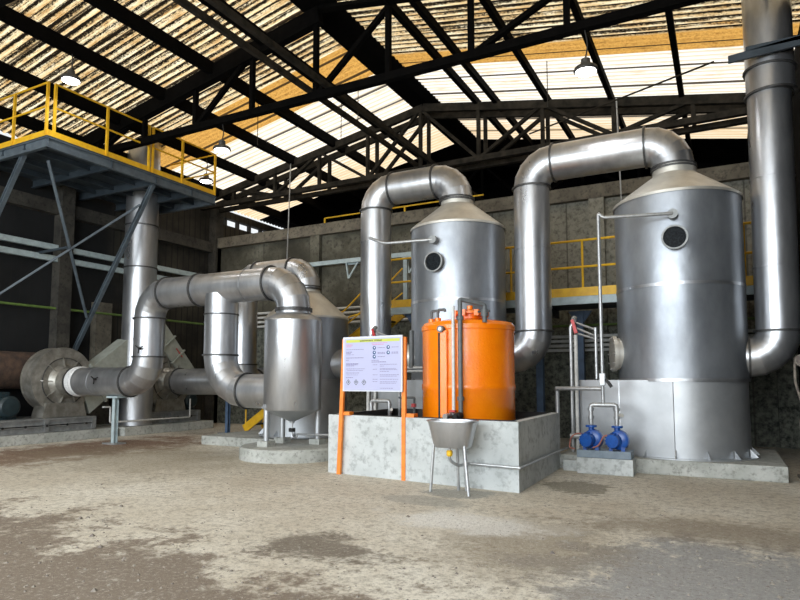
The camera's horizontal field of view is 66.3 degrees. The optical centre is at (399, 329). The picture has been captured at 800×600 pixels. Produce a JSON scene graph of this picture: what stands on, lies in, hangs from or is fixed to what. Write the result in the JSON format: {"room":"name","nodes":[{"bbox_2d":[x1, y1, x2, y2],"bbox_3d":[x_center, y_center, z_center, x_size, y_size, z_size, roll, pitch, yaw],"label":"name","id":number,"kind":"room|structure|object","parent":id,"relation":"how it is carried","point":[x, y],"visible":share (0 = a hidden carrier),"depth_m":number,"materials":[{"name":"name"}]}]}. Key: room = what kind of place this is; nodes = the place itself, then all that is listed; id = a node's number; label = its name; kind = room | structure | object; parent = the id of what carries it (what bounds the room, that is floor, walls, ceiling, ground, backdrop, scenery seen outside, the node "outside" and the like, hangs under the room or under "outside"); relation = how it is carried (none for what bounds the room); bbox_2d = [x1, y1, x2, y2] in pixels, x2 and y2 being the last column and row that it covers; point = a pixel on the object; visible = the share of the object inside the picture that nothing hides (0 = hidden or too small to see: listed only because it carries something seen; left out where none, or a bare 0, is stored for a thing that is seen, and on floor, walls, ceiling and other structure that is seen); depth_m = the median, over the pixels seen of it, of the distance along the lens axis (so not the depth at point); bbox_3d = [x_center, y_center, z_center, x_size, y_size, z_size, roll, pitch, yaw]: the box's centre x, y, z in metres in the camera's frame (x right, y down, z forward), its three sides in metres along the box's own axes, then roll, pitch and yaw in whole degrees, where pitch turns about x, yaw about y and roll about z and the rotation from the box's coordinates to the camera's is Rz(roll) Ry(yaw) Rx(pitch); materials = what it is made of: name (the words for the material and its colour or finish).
{"room":"industrial plant interior","nodes":[
{"label":"industrial plant interior","id":0,"kind":"room"},
{"bbox_2d":[0,134,279,423],"bbox_3d":[-11.392,-1.261,15.789,0.250,8.300,33.000,-2,-5,28],"label":"wall","id":1,"kind":"structure","parent":0,"point":[22,328],"depth_m":18.72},
{"bbox_2d":[0,0,15,7],"bbox_3d":[-4.369,-6.740,9.225,18.862,2.187,0.160,-2,-5,28],"label":"roof truss","id":2,"kind":"object","parent":1,"relation":"attached to","point":[2,2],"visible":1,"depth_m":10.39,"materials":[{"name":"metal"}]},
{"bbox_2d":[0,105,310,226],"bbox_3d":[-10.506,-5.676,15.739,0.150,0.300,32.700,-2,-5,28],"label":"roof purlin","id":3,"kind":"structure","parent":2,"relation":"on","point":[25,121],"depth_m":19.19,"materials":[{"name":"metal"}]},
{"bbox_2d":[0,61,355,219],"bbox_3d":[-9.003,-6.055,14.973,0.150,0.300,32.700,-2,-5,28],"label":"roof purlin","id":4,"kind":"structure","parent":2,"relation":"on","point":[7,71],"depth_m":16.98,"materials":[{"name":"metal"}]},
{"bbox_2d":[199,160,212,183],"bbox_3d":[-6.275,-5.145,19.864,0.440,0.735,0.440,-2,-5,28],"label":"lamp","id":5,"kind":"object","parent":4,"relation":"hanging from","point":[205,179],"visible":0.85,"depth_m":19.77,"materials":[{"name":"metal"}]},
{"bbox_2d":[0,5,401,212],"bbox_3d":[-7.456,-6.444,14.185,0.150,0.300,32.700,-2,-5,28],"label":"roof purlin","id":6,"kind":"structure","parent":2,"relation":"on","point":[8,15],"depth_m":15.08,"materials":[{"name":"metal"}]},
{"bbox_2d":[60,54,81,84],"bbox_3d":[-7.508,-5.993,14.006,0.440,0.665,0.440,-2,-5,28],"label":"lamp","id":7,"kind":"object","parent":6,"relation":"hanging from","point":[70,78],"visible":1,"depth_m":13.92,"materials":[{"name":"metal"}]},
{"bbox_2d":[62,77,79,84],"bbox_3d":[-7.508,-5.668,13.979,0.368,0.012,0.368,-2,-5,28],"label":"diffuser","id":8,"kind":"object","parent":7,"relation":"attached to","point":[69,80],"depth_m":13.94,"materials":[{"name":"white"}]},
{"bbox_2d":[286,163,290,258],"bbox_3d":[-3.832,-3.243,20.966,0.190,5.101,0.035,-2,-5,28],"label":"rod","id":9,"kind":"object","parent":6,"relation":"hanging from","point":[290,163],"visible":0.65,"depth_m":21.01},
{"bbox_2d":[83,0,435,206],"bbox_3d":[-5.953,-6.823,13.419,0.150,0.300,32.700,-2,-5,28],"label":"roof purlin","id":10,"kind":"structure","parent":2,"relation":"on","point":[112,8],"depth_m":15.06,"materials":[{"name":"metal"}]},
{"bbox_2d":[172,0,417,166],"bbox_3d":[-3.256,-5.684,11.896,0.100,0.120,32.700,-2,-5,28],"label":"tie beam","id":11,"kind":"structure","parent":2,"relation":"attached to","point":[187,5],"depth_m":13.02,"materials":[{"name":"brown metal"}]},
{"bbox_2d":[198,0,473,190],"bbox_3d":[-4.450,-7.201,12.654,0.150,0.300,32.700,-2,-5,28],"label":"roof purlin","id":12,"kind":"structure","parent":2,"relation":"on","point":[204,2],"depth_m":15.77,"materials":[{"name":"metal"}]},
{"bbox_2d":[205,0,484,200],"bbox_3d":[-2.814,-5.704,11.663,0.100,0.120,32.700,-2,-5,28],"label":"tie beam","id":13,"kind":"structure","parent":2,"relation":"attached to","point":[220,6],"depth_m":13.08,"materials":[{"name":"brown metal"}]},
{"bbox_2d":[479,0,601,183],"bbox_3d":[0.369,-7.045,10.086,0.120,0.200,32.700,-2,-5,28],"label":"roof purlin","id":14,"kind":"structure","parent":2,"relation":"on","point":[489,7],"depth_m":15.17,"materials":[{"name":"metal"}]},
{"bbox_2d":[570,0,645,176],"bbox_3d":[1.872,-6.797,9.269,0.120,0.200,32.700,-2,-5,28],"label":"roof purlin","id":15,"kind":"structure","parent":2,"relation":"on","point":[575,8],"depth_m":14.29,"materials":[{"name":"metal"}]},
{"bbox_2d":[0,246,171,279],"bbox_3d":[-10.871,-2.184,16.156,0.120,0.160,16.000,-2,-5,28],"label":"channel","id":16,"kind":"object","parent":1,"relation":"attached to","point":[3,249],"visible":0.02,"depth_m":17.57,"materials":[{"name":"blue paint"}]},
{"bbox_2d":[0,233,194,275],"bbox_3d":[-10.871,-2.512,16.183,0.120,0.160,16.000,-2,-5,28],"label":"channel","id":17,"kind":"object","parent":1,"relation":"attached to","point":[3,237],"visible":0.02,"depth_m":18.41,"materials":[{"name":"blue paint"}]},
{"bbox_2d":[87,302,111,423],"bbox_3d":[-9.336,1.162,19.011,0.300,4.000,0.550,-2,-5,28],"label":"column","id":18,"kind":"structure","parent":1,"relation":"attached to","point":[101,325],"depth_m":18.92,"materials":[{"name":"concrete"}]},
{"bbox_2d":[0,301,203,324],"bbox_3d":[-10.850,-0.754,15.970,0.070,0.067,15.900,-2,-5,28],"label":"pipe","id":19,"kind":"object","parent":1,"relation":"attached to","point":[1,302],"visible":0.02,"depth_m":18.23,"materials":[{"name":"metal"}]},
{"bbox_2d":[0,186,213,252],"bbox_3d":[-12.969,-4.001,12.481,0.250,0.380,25.300,-2,-5,28],"label":"trim","id":20,"kind":"structure","parent":1,"relation":"attached to","point":[16,198],"depth_m":18.90,"materials":[{"name":"concrete"}]},
{"bbox_2d":[0,81,216,350],"bbox_3d":[-8.495,-2.490,17.361,3.417,6.277,5.420,-2,-5,28],"label":"platform","id":21,"kind":"object","parent":1,"relation":"attached to","point":[46,157],"visible":0.96,"depth_m":16.63,"materials":[{"name":"blue metal"}]},
{"bbox_2d":[48,185,223,422],"bbox_3d":[-11.335,-1.300,15.308,0.400,8.300,18.600,-2,-5,28],"label":"trim","id":22,"kind":"structure","parent":1,"relation":"attached to","point":[61,283],"depth_m":17.94,"materials":[{"name":"concrete"}]},
{"bbox_2d":[224,218,261,232],"bbox_3d":[-5.505,-4.060,27.197,0.150,0.350,6.400,-2,-5,28],"label":"trim","id":23,"kind":"structure","parent":1,"relation":"attached to","point":[225,219],"depth_m":25.01,"materials":[{"name":"metal"}]},
{"bbox_2d":[310,252,410,266],"bbox_3d":[-3.287,-2.219,21.217,8.600,0.140,0.120,-2,-5,28],"label":"channel","id":24,"kind":"object","parent":1,"relation":"attached to","point":[394,255],"visible":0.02,"depth_m":20.37,"materials":[{"name":"blue paint"}]},
{"bbox_2d":[345,262,359,278],"bbox_3d":[-1.573,-1.957,20.316,0.500,0.557,0.208,-2,-5,28],"label":"wall bracket","id":25,"kind":"object","parent":24,"relation":"attached to","point":[356,263],"visible":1,"depth_m":20.29,"materials":[{"name":"metal"}]},
{"bbox_2d":[81,0,709,153],"bbox_3d":[-1.812,-6.365,14.080,18.845,2.204,0.200,-2,-5,28],"label":"roof truss","id":26,"kind":"object","parent":1,"relation":"attached to","point":[232,65],"visible":0.85,"depth_m":14.04,"materials":[{"name":"metal"}]},
{"bbox_2d":[213,124,230,153],"bbox_3d":[-4.452,-4.814,15.352,0.440,0.695,0.440,-2,-5,28],"label":"lamp","id":27,"kind":"object","parent":26,"relation":"hanging from","point":[221,147],"visible":1,"depth_m":15.26,"materials":[{"name":"metal"}]},
{"bbox_2d":[214,148,228,153],"bbox_3d":[-4.452,-4.473,15.324,0.368,0.012,0.368,-2,-5,28],"label":"diffuser","id":28,"kind":"object","parent":27,"relation":"attached to","point":[219,150],"depth_m":15.30,"materials":[{"name":"white"}]},
{"bbox_2d":[573,30,597,77],"bbox_3d":[3.391,-5.093,11.218,0.440,0.814,0.440,-2,-5,28],"label":"lamp","id":29,"kind":"object","parent":26,"relation":"hanging from","point":[586,68],"visible":1,"depth_m":11.13,"materials":[{"name":"metal"}]},
{"bbox_2d":[575,67,595,77],"bbox_3d":[3.391,-4.693,11.185,0.368,0.012,0.368,-2,-5,28],"label":"diffuser","id":30,"kind":"object","parent":29,"relation":"attached to","point":[582,72],"depth_m":11.14,"materials":[{"name":"white"}]},
{"bbox_2d":[257,314,608,347],"bbox_3d":[1.001,0.040,18.758,18.300,1.209,0.084,-2,-5,28],"label":"pipe","id":31,"kind":"object","parent":1,"relation":"attached to","point":[258,322],"visible":0.02,"depth_m":16.88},
{"bbox_2d":[257,318,608,351],"bbox_3d":[1.001,0.182,18.746,18.300,1.174,0.084,-2,-5,28],"label":"pipe","id":32,"kind":"object","parent":1,"relation":"attached to","point":[403,319],"visible":0.02,"depth_m":16.91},
{"bbox_2d":[200,92,746,210],"bbox_3d":[0.770,-5.929,18.917,18.844,2.118,0.160,-2,-5,28],"label":"roof truss","id":33,"kind":"object","parent":1,"relation":"attached to","point":[692,100],"visible":0.84,"depth_m":17.99,"materials":[{"name":"brown metal"}]},
{"bbox_2d":[379,0,527,155],"bbox_3d":[-1.488,-7.352,11.096,0.120,0.200,32.700,-2,-5,28],"label":"roof purlin","id":34,"kind":"structure","parent":33,"relation":"on","point":[397,12],"depth_m":15.47,"materials":[{"name":"metal"}]},
{"bbox_2d":[407,0,563,183],"bbox_3d":[-0.957,-7.264,10.807,0.120,0.200,32.700,-2,-5,28],"label":"roof purlin","id":35,"kind":"structure","parent":33,"relation":"on","point":[418,6],"depth_m":15.07,"materials":[{"name":"metal"}]},
{"bbox_2d":[615,98,621,200],"bbox_3d":[5.740,-3.388,15.903,0.140,5.441,0.035,-2,-5,28],"label":"rod","id":36,"kind":"object","parent":33,"relation":"hanging from","point":[615,98],"visible":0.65,"depth_m":15.96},
{"bbox_2d":[216,105,746,212],"bbox_3d":[1.050,-5.881,19.446,18.836,2.088,0.160,-2,-5,28],"label":"roof truss","id":37,"kind":"object","parent":1,"relation":"attached to","point":[685,110],"visible":0.5,"depth_m":18.56,"materials":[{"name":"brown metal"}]},
{"bbox_2d":[665,10,692,152],"bbox_3d":[3.375,-6.548,8.452,0.120,0.200,32.700,-2,-5,28],"label":"roof purlin","id":38,"kind":"structure","parent":37,"relation":"on","point":[669,14],"depth_m":13.53,"materials":[{"name":"metal"}]},
{"bbox_2d":[257,306,754,338],"bbox_3d":[1.001,-0.244,18.781,18.300,1.279,0.084,-2,-5,28],"label":"pipe","id":39,"kind":"object","parent":1,"relation":"attached to","point":[349,307],"visible":0.02,"depth_m":16.90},
{"bbox_2d":[257,311,754,342],"bbox_3d":[1.001,-0.102,18.770,18.300,1.244,0.084,-2,-5,28],"label":"pipe","id":40,"kind":"object","parent":1,"relation":"attached to","point":[345,312],"visible":0.02,"depth_m":16.85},
{"bbox_2d":[308,162,737,224],"bbox_3d":[3.339,-5.530,23.764,18.844,2.118,0.160,-2,-5,28],"label":"roof truss","id":41,"kind":"object","parent":1,"relation":"attached to","point":[516,165],"visible":0.16,"depth_m":23.58,"materials":[{"name":"metal"}]},
{"bbox_2d":[0,0,496,228],"bbox_3d":[-7.322,-6.658,14.188,9.550,1.805,33.200,-2,-5,28],"label":"ceiling","id":42,"kind":"structure","parent":0,"point":[79,21],"depth_m":16.47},
{"bbox_2d":[0,423,799,599],"bbox_3d":[-2.944,2.378,8.174,31.000,0.200,40.000,-2,-5,28],"label":"floor","id":43,"kind":"structure","parent":0,"point":[376,531],"depth_m":6.50,"materials":[{"name":"concrete"}]},
{"bbox_2d":[0,351,35,388],"bbox_3d":[-10.834,1.661,15.072,1.000,2.360,4.280,-2,-5,28],"label":"drum","id":44,"kind":"object","parent":43,"relation":"on","point":[12,363],"visible":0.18,"depth_m":15.83,"materials":[{"name":"brown metal"}]},
{"bbox_2d":[0,415,95,435],"bbox_3d":[-9.701,2.489,16.059,1.500,0.350,2.800,-2,-5,28],"label":"steel skid","id":45,"kind":"object","parent":43,"relation":"on","point":[26,424],"visible":0.93,"depth_m":15.81,"materials":[{"name":"grey metal"}]},
{"bbox_2d":[0,392,20,419],"bbox_3d":[-10.018,1.908,15.367,0.930,0.685,0.575,-2,-5,28],"label":"motor","id":46,"kind":"object","parent":45,"relation":"on","point":[10,406],"visible":1,"depth_m":15.15,"materials":[{"name":"green paint"}]},
{"bbox_2d":[20,339,127,417],"bbox_3d":[-8.767,1.267,16.871,0.950,2.200,2.835,-2,-5,28],"label":"fan","id":47,"kind":"object","parent":45,"relation":"on","point":[42,374],"visible":0.72,"depth_m":16.15,"materials":[{"name":"metal"}]},
{"bbox_2d":[84,339,127,412],"bbox_3d":[-8.617,1.291,17.530,0.600,2.140,1.530,-2,-5,28],"label":"outlet","id":48,"kind":"object","parent":47,"relation":"attached to","point":[115,355],"depth_m":17.59,"materials":[{"name":"grey paint"}]},
{"bbox_2d":[0,426,110,446],"bbox_3d":[-9.583,2.821,16.310,1.650,0.250,3.500,-2,-5,28],"label":"concrete plinth","id":49,"kind":"object","parent":43,"relation":"on","point":[99,432],"visible":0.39,"depth_m":15.81,"materials":[{"name":"concrete"}]},
{"bbox_2d":[102,396,125,444],"bbox_3d":[-7.166,2.271,15.415,0.480,1.200,0.320,-2,-5,28],"label":"support","id":50,"kind":"object","parent":43,"relation":"on","point":[115,399],"visible":0.97,"depth_m":15.39,"materials":[{"name":"blue paint"}]},
{"bbox_2d":[62,265,312,409],"bbox_3d":[-5.260,0.266,14.554,7.565,3.145,0.846,-2,-5,28],"label":"duct","id":51,"kind":"object","parent":50,"relation":"on","point":[221,293],"visible":0.98,"depth_m":13.76,"materials":[{"name":"silver metal"}]},
{"bbox_2d":[118,138,160,425],"bbox_3d":[-7.949,-1.598,18.757,0.999,8.940,0.999,4,-6,-42],"label":"duct","id":52,"kind":"object","parent":43,"relation":"on","point":[140,268],"visible":0.59,"depth_m":18.39,"materials":[{"name":"silver metal"}]},
{"bbox_2d":[102,399,190,422],"bbox_3d":[-7.492,2.415,18.355,0.075,0.605,3.150,-2,-5,28],"label":"drain pipe","id":53,"kind":"object","parent":52,"relation":"attached to","point":[109,407],"visible":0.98,"depth_m":18.29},
{"bbox_2d":[96,420,212,435],"bbox_3d":[-7.847,3.077,19.425,1.800,0.250,3.450,-2,-5,28],"label":"concrete plinth","id":54,"kind":"object","parent":43,"relation":"on","point":[201,424],"visible":0.63,"depth_m":18.66,"materials":[{"name":"concrete"}]},
{"bbox_2d":[111,410,200,423],"bbox_3d":[-7.810,2.790,19.713,1.420,0.350,2.350,-2,-5,28],"label":"steel skid","id":55,"kind":"object","parent":43,"relation":"on","point":[195,414],"visible":0.5,"depth_m":19.56,"materials":[{"name":"grey metal"}]},
{"bbox_2d":[152,324,194,411],"bbox_3d":[-7.447,0.926,19.589,0.920,3.324,2.231,-2,-5,28],"label":"fan","id":56,"kind":"object","parent":55,"relation":"on","point":[164,399],"visible":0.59,"depth_m":19.53,"materials":[{"name":"metal"}]},
{"bbox_2d":[164,324,194,368],"bbox_3d":[-7.588,0.466,19.702,0.600,2.388,2.231,-2,-5,28],"label":"outlet","id":57,"kind":"object","parent":56,"relation":"attached to","point":[175,358],"depth_m":19.72,"materials":[{"name":"grey paint"}]},
{"bbox_2d":[184,394,196,409],"bbox_3d":[-7.271,2.344,20.548,0.930,0.665,0.535,-2,-5,28],"label":"motor","id":58,"kind":"object","parent":55,"relation":"on","point":[192,397],"visible":0.36,"depth_m":20.29,"materials":[{"name":"green paint"}]},
{"bbox_2d":[218,401,230,433],"bbox_3d":[-5.154,2.503,18.357,0.480,1.220,0.320,-2,-5,28],"label":"support","id":59,"kind":"object","parent":43,"relation":"on","point":[227,405],"visible":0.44,"depth_m":18.33,"materials":[{"name":"blue paint"}]},
{"bbox_2d":[168,257,321,394],"bbox_3d":[-4.498,0.087,17.501,6.278,3.666,2.116,-2,-5,28],"label":"duct","id":60,"kind":"object","parent":59,"relation":"on","point":[181,381],"visible":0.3,"depth_m":16.29,"materials":[{"name":"silver metal"}]},
{"bbox_2d":[201,429,327,446],"bbox_3d":[-2.720,2.782,15.654,3.600,0.220,2.750,-2,-5,28],"label":"concrete plinth","id":61,"kind":"object","parent":43,"relation":"on","point":[235,439],"visible":0.26,"depth_m":15.02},
{"bbox_2d":[239,440,327,463],"bbox_3d":[-2.259,2.532,12.792,2.120,0.250,2.120,-2,-5,28],"label":"plinth","id":62,"kind":"object","parent":43,"relation":"on","point":[296,451],"visible":0.72,"depth_m":11.94,"materials":[{"name":"concrete"}]},
{"bbox_2d":[257,310,328,446],"bbox_3d":[-2.085,0.989,12.826,1.610,2.830,1.200,-2,-5,28],"label":"vessel","id":63,"kind":"object","parent":43,"relation":"on","point":[292,338],"visible":0.99,"depth_m":12.46,"materials":[{"name":"silver metal"}]},
{"bbox_2d":[258,288,348,437],"bbox_3d":[-2.367,0.789,15.523,2.313,3.670,2.336,-2,-5,28],"label":"tower","id":64,"kind":"object","parent":43,"relation":"on","point":[334,322],"visible":0.38,"depth_m":14.72,"materials":[{"name":"silver metal"}]},
{"bbox_2d":[242,268,404,430],"bbox_3d":[-2.326,0.681,17.972,5.133,4.748,0.850,-2,-5,28],"label":"staircase","id":65,"kind":"structure","parent":43,"relation":"on","point":[395,319],"depth_m":17.96,"materials":[{"name":"metal"}]},
{"bbox_2d":[336,335,417,480],"bbox_3d":[-0.409,1.277,10.216,1.497,2.332,0.224,-3,-5,30],"label":"safety sign","id":66,"kind":"object","parent":43,"relation":"on","point":[368,363],"visible":0.99,"depth_m":10.16,"materials":[{"name":"orange paint"}]},
{"bbox_2d":[371,326,385,409],"bbox_3d":[-0.434,1.173,13.604,0.525,2.551,0.150,-2,-5,28],"label":"pipe","id":67,"kind":"object","parent":43,"relation":"on","point":[373,330],"visible":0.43,"depth_m":13.68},
{"bbox_2d":[0,471,793,599],"bbox_3d":[-0.872,2.112,6.341,10.318,0.028,5.879,-2,-5,28],"label":"stones","id":68,"kind":"object","parent":43,"relation":"on","point":[80,517],"visible":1,"depth_m":5.46,"materials":[{"name":"grey stone"}]},
{"bbox_2d":[378,196,505,409],"bbox_3d":[1.072,-0.227,13.775,2.826,5.410,2.350,-2,-5,28],"label":"tower","id":69,"kind":"object","parent":43,"relation":"on","point":[467,261],"visible":0.52,"depth_m":12.88,"materials":[{"name":"silver metal"}]},
{"bbox_2d":[330,164,474,378],"bbox_3d":[0.006,-1.292,14.436,3.702,4.990,0.810,-2,-5,28],"label":"duct","id":70,"kind":"object","parent":69,"relation":"attached to","point":[444,182],"visible":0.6,"depth_m":14.40,"materials":[{"name":"silver metal"}]},
{"bbox_2d":[369,235,438,244],"bbox_3d":[0.080,-1.905,13.109,1.572,0.273,0.260,-2,-5,20],"label":"riser pipe","id":71,"kind":"object","parent":69,"relation":"attached to","point":[432,239],"visible":1,"depth_m":12.93,"materials":[{"name":"metal"}]},
{"bbox_2d":[328,408,559,492],"bbox_3d":[0.752,1.992,10.865,3.660,1.010,2.900,-2,-5,28],"label":"basin","id":72,"kind":"object","parent":43,"relation":"on","point":[371,438],"visible":0.87,"depth_m":9.72,"materials":[{"name":"grey concrete"}]},
{"bbox_2d":[369,399,392,415],"bbox_3d":[-0.389,1.975,12.606,0.611,1.090,0.167,-2,-5,28],"label":"pipe","id":73,"kind":"object","parent":72,"relation":"attached to","point":[372,401],"visible":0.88,"depth_m":12.62,"materials":[{"name":"silver metal"}]},
{"bbox_2d":[398,330,422,415],"bbox_3d":[0.316,1.271,12.534,0.810,2.520,0.130,-2,-5,28],"label":"dosing pipework","id":74,"kind":"object","parent":72,"relation":"on","point":[411,332],"visible":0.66,"depth_m":12.62,"materials":[{"name":"grey plastic"}]},
{"bbox_2d":[442,306,456,418],"bbox_3d":[0.789,0.506,9.636,0.132,1.790,0.269,-4,-6,37],"label":"supply pipe","id":75,"kind":"object","parent":72,"relation":"on","point":[453,411],"visible":0.88,"depth_m":9.70,"materials":[{"name":"silver metal"}]},
{"bbox_2d":[422,306,515,419],"bbox_3d":[1.150,0.984,10.447,1.600,2.750,1.690,-2,-5,28],"label":"tank","id":76,"kind":"object","parent":72,"relation":"on","point":[489,386],"visible":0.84,"depth_m":9.83,"materials":[{"name":"orange plastic"}]},
{"bbox_2d":[453,297,489,417],"bbox_3d":[1.115,0.447,9.681,0.624,1.925,0.178,1,-5,-13],"label":"supply pipe","id":77,"kind":"object","parent":76,"relation":"attached to","point":[484,312],"visible":0.98,"depth_m":9.67,"materials":[{"name":"grey plastic"}]},
{"bbox_2d":[446,446,568,469],"bbox_3d":[1.968,1.979,10.214,1.027,0.311,3.674,-2,-5,28],"label":"drain pipe","id":78,"kind":"object","parent":72,"relation":"attached to","point":[449,452],"visible":0.98,"depth_m":8.90,"materials":[{"name":"grey plastic"}]},
{"bbox_2d":[555,386,600,413],"bbox_3d":[3.147,1.267,10.924,0.180,0.505,0.928,4,-6,-43],"label":"pipe","id":79,"kind":"object","parent":72,"relation":"on","point":[557,388],"visible":1,"depth_m":11.02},
{"bbox_2d":[426,419,478,496],"bbox_3d":[0.755,1.822,8.823,0.760,1.025,0.461,-2,-5,28],"label":"sink","id":80,"kind":"object","parent":43,"relation":"on","point":[457,434],"visible":1,"depth_m":8.71,"materials":[{"name":"silver metal"}]},
{"bbox_2d":[563,458,576,470],"bbox_3d":[3.072,2.409,10.940,0.260,0.190,0.260,-2,-5,28],"label":"concrete block","id":81,"kind":"object","parent":43,"relation":"on","point":[569,464],"visible":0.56,"depth_m":10.84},
{"bbox_2d":[391,221,753,443],"bbox_3d":[4.363,0.434,15.338,9.200,4.848,2.630,-2,-5,28],"label":"walkway","id":82,"kind":"object","parent":43,"relation":"on","point":[581,298],"visible":0.24,"depth_m":14.50,"materials":[{"name":"yellow metal"}]},
{"bbox_2d":[402,256,410,299],"bbox_3d":[0.580,-1.327,17.051,1.150,1.520,0.100,-2,-5,28],"label":"post","id":83,"kind":"object","parent":82,"relation":"on","point":[405,262],"visible":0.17,"depth_m":17.25,"materials":[{"name":"metal"}]},
{"bbox_2d":[569,316,597,452],"bbox_3d":[3.446,1.124,11.483,0.525,2.801,0.150,-2,-5,28],"label":"pipe","id":84,"kind":"object","parent":43,"relation":"on","point":[574,318],"visible":0.93,"depth_m":11.54,"materials":[{"name":"metal"}]},
{"bbox_2d":[577,457,636,476],"bbox_3d":[3.562,2.339,10.567,0.920,0.270,0.430,-2,-5,28],"label":"plinth","id":85,"kind":"object","parent":43,"relation":"on","point":[616,467],"visible":0.86,"depth_m":10.37,"materials":[{"name":"grey concrete"}]},
{"bbox_2d":[577,447,633,459],"bbox_3d":[3.549,2.139,10.590,0.890,0.128,0.410,-2,-5,28],"label":"plinth","id":86,"kind":"object","parent":85,"relation":"on","point":[604,453],"visible":1,"depth_m":10.42,"materials":[{"name":"concrete"}]},
{"bbox_2d":[579,425,603,449],"bbox_3d":[3.322,1.866,10.610,0.348,0.420,0.337,-4,-6,42],"label":"pump","id":87,"kind":"object","parent":86,"relation":"on","point":[591,438],"visible":0.98,"depth_m":10.54,"materials":[{"name":"blue paint"}]},
{"bbox_2d":[588,402,623,424],"bbox_3d":[3.541,1.450,10.555,0.611,0.380,0.167,-2,-5,28],"label":"pipe","id":88,"kind":"object","parent":87,"relation":"on","point":[616,409],"visible":1,"depth_m":10.56,"materials":[{"name":"silver metal"}]},
{"bbox_2d":[604,425,629,451],"bbox_3d":[3.702,1.849,10.409,0.348,0.420,0.337,-4,-6,42],"label":"pump","id":89,"kind":"object","parent":86,"relation":"on","point":[618,439],"visible":1,"depth_m":10.33,"materials":[{"name":"blue paint"}]},
{"bbox_2d":[611,425,622,430],"bbox_3d":[3.713,1.714,10.476,0.190,0.140,0.190,-2,-5,28],"label":"outlet","id":90,"kind":"object","parent":89,"relation":"attached to","point":[616,427],"depth_m":10.43,"materials":[{"name":"blue paint"}]},
{"bbox_2d":[579,161,759,461],"bbox_3d":[5.039,-0.399,11.690,2.956,5.410,2.464,-2,-5,28],"label":"tower","id":91,"kind":"object","parent":43,"relation":"on","point":[681,391],"visible":0.97,"depth_m":10.63,"materials":[{"name":"silver metal"}]},
{"bbox_2d":[512,126,696,372],"bbox_3d":[3.881,-1.529,12.401,3.948,4.860,0.820,-2,-5,28],"label":"duct","id":92,"kind":"object","parent":91,"relation":"attached to","point":[645,147],"visible":0.87,"depth_m":12.56,"materials":[{"name":"silver metal"}]},
{"bbox_2d":[596,208,677,402],"bbox_3d":[4.163,-0.406,10.639,1.429,3.373,0.299,-1,-5,10],"label":"riser pipe","id":93,"kind":"object","parent":91,"relation":"attached to","point":[672,214],"visible":1,"depth_m":10.69,"materials":[{"name":"metal"}]},
{"bbox_2d":[728,0,799,378],"bbox_3d":[6.612,-2.915,11.011,1.338,7.585,0.960,-2,-5,28],"label":"duct","id":94,"kind":"object","parent":91,"relation":"attached to","point":[770,79],"depth_m":10.75,"materials":[{"name":"silver metal"}]},
{"bbox_2d":[560,444,788,482],"bbox_3d":[5.098,2.430,11.555,3.570,0.250,2.720,-2,-5,28],"label":"concrete plinth","id":95,"kind":"object","parent":43,"relation":"on","point":[770,467],"visible":0.61,"depth_m":10.07,"materials":[{"name":"concrete"}]},
{"bbox_2d":[793,354,799,479],"bbox_3d":[6.646,1.418,10.035,0.300,2.018,0.300,-2,-5,28],"label":"stand","id":96,"kind":"object","parent":43,"relation":"on","point":[796,360],"visible":1,"depth_m":10.07,"materials":[{"name":"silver metal"}]},
{"bbox_2d":[217,179,799,446],"bbox_3d":[1.123,-0.126,19.218,19.100,6.600,0.300,-2,-5,28],"label":"wall","id":97,"kind":"structure","parent":0,"point":[568,221],"depth_m":17.46,"materials":[{"name":"concrete"}]},
{"bbox_2d":[217,162,749,248],"bbox_3d":[1.099,-3.608,19.460,19.100,0.380,0.600,-2,-5,28],"label":"trim","id":98,"kind":"structure","parent":97,"relation":"on","point":[740,171],"depth_m":18.25,"materials":[{"name":"concrete"}]},
{"bbox_2d":[213,197,799,448],"bbox_3d":[1.055,-0.145,18.983,18.800,6.600,0.180,-2,-5,28],"label":"trim","id":99,"kind":"structure","parent":97,"relation":"attached to","point":[788,406],"depth_m":16.52,"materials":[{"name":"metal"}]},
{"bbox_2d":[515,317,754,328],"bbox_3d":[4.956,-0.119,16.617,9.300,0.060,0.060,-2,-5,28],"label":"pipe","id":100,"kind":"object","parent":97,"relation":"attached to","point":[748,318],"visible":0.02,"depth_m":16.45,"materials":[{"name":"metal"}]},
{"bbox_2d":[416,178,612,209],"bbox_3d":[4.785,-1.449,26.066,19.300,10.360,0.200,-2,-5,28],"label":"wall","id":101,"kind":"structure","parent":0,"point":[494,190],"depth_m":26.48,"materials":[{"name":"concrete"}]},
{"bbox_2d":[290,0,515,181],"bbox_3d":[-3.012,-7.732,11.992,0.900,0.223,33.200,-2,-5,28],"label":"roof beam","id":102,"kind":"structure","parent":101,"relation":"attached to","point":[341,26],"depth_m":16.79,"materials":[{"name":"metal"}]},
{"bbox_2d":[336,0,799,180],"bbox_3d":[1.387,-7.017,9.601,9.750,1.842,33.200,-2,-5,28],"label":"ceiling","id":103,"kind":"structure","parent":0,"point":[635,55],"depth_m":14.79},
{"bbox_2d":[529,61,713,134],"bbox_3d":[5.159,-5.603,15.145,0.044,0.194,5.189,3,-6,-36],"label":"conduit","id":104,"kind":"object","parent":103,"relation":"attached to","point":[706,64],"visible":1,"depth_m":14.69,"materials":[{"name":"brown metal"}]},
{"bbox_2d":[792,25,799,389],"bbox_3d":[8.372,-1.637,12.435,0.250,8.500,20.500,-2,-5,28],"label":"wall","id":105,"kind":"structure","parent":0,"point":[795,99],"depth_m":13.07,"materials":[{"name":"concrete"}]},
{"bbox_3d":[2.921,-2.737,22.848,19.100,0.200,7.400,-2,-5,28],"label":"floor","id":106,"kind":"structure","parent":0,"visible":0},
{"bbox_2d":[324,194,483,222],"bbox_3d":[-0.047,-3.589,20.690,6.075,1.145,0.050,-2,-5,28],"label":"railing","id":107,"kind":"object","parent":106,"relation":"on","point":[480,194],"visible":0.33,"depth_m":20.61,"materials":[{"name":"metal"}]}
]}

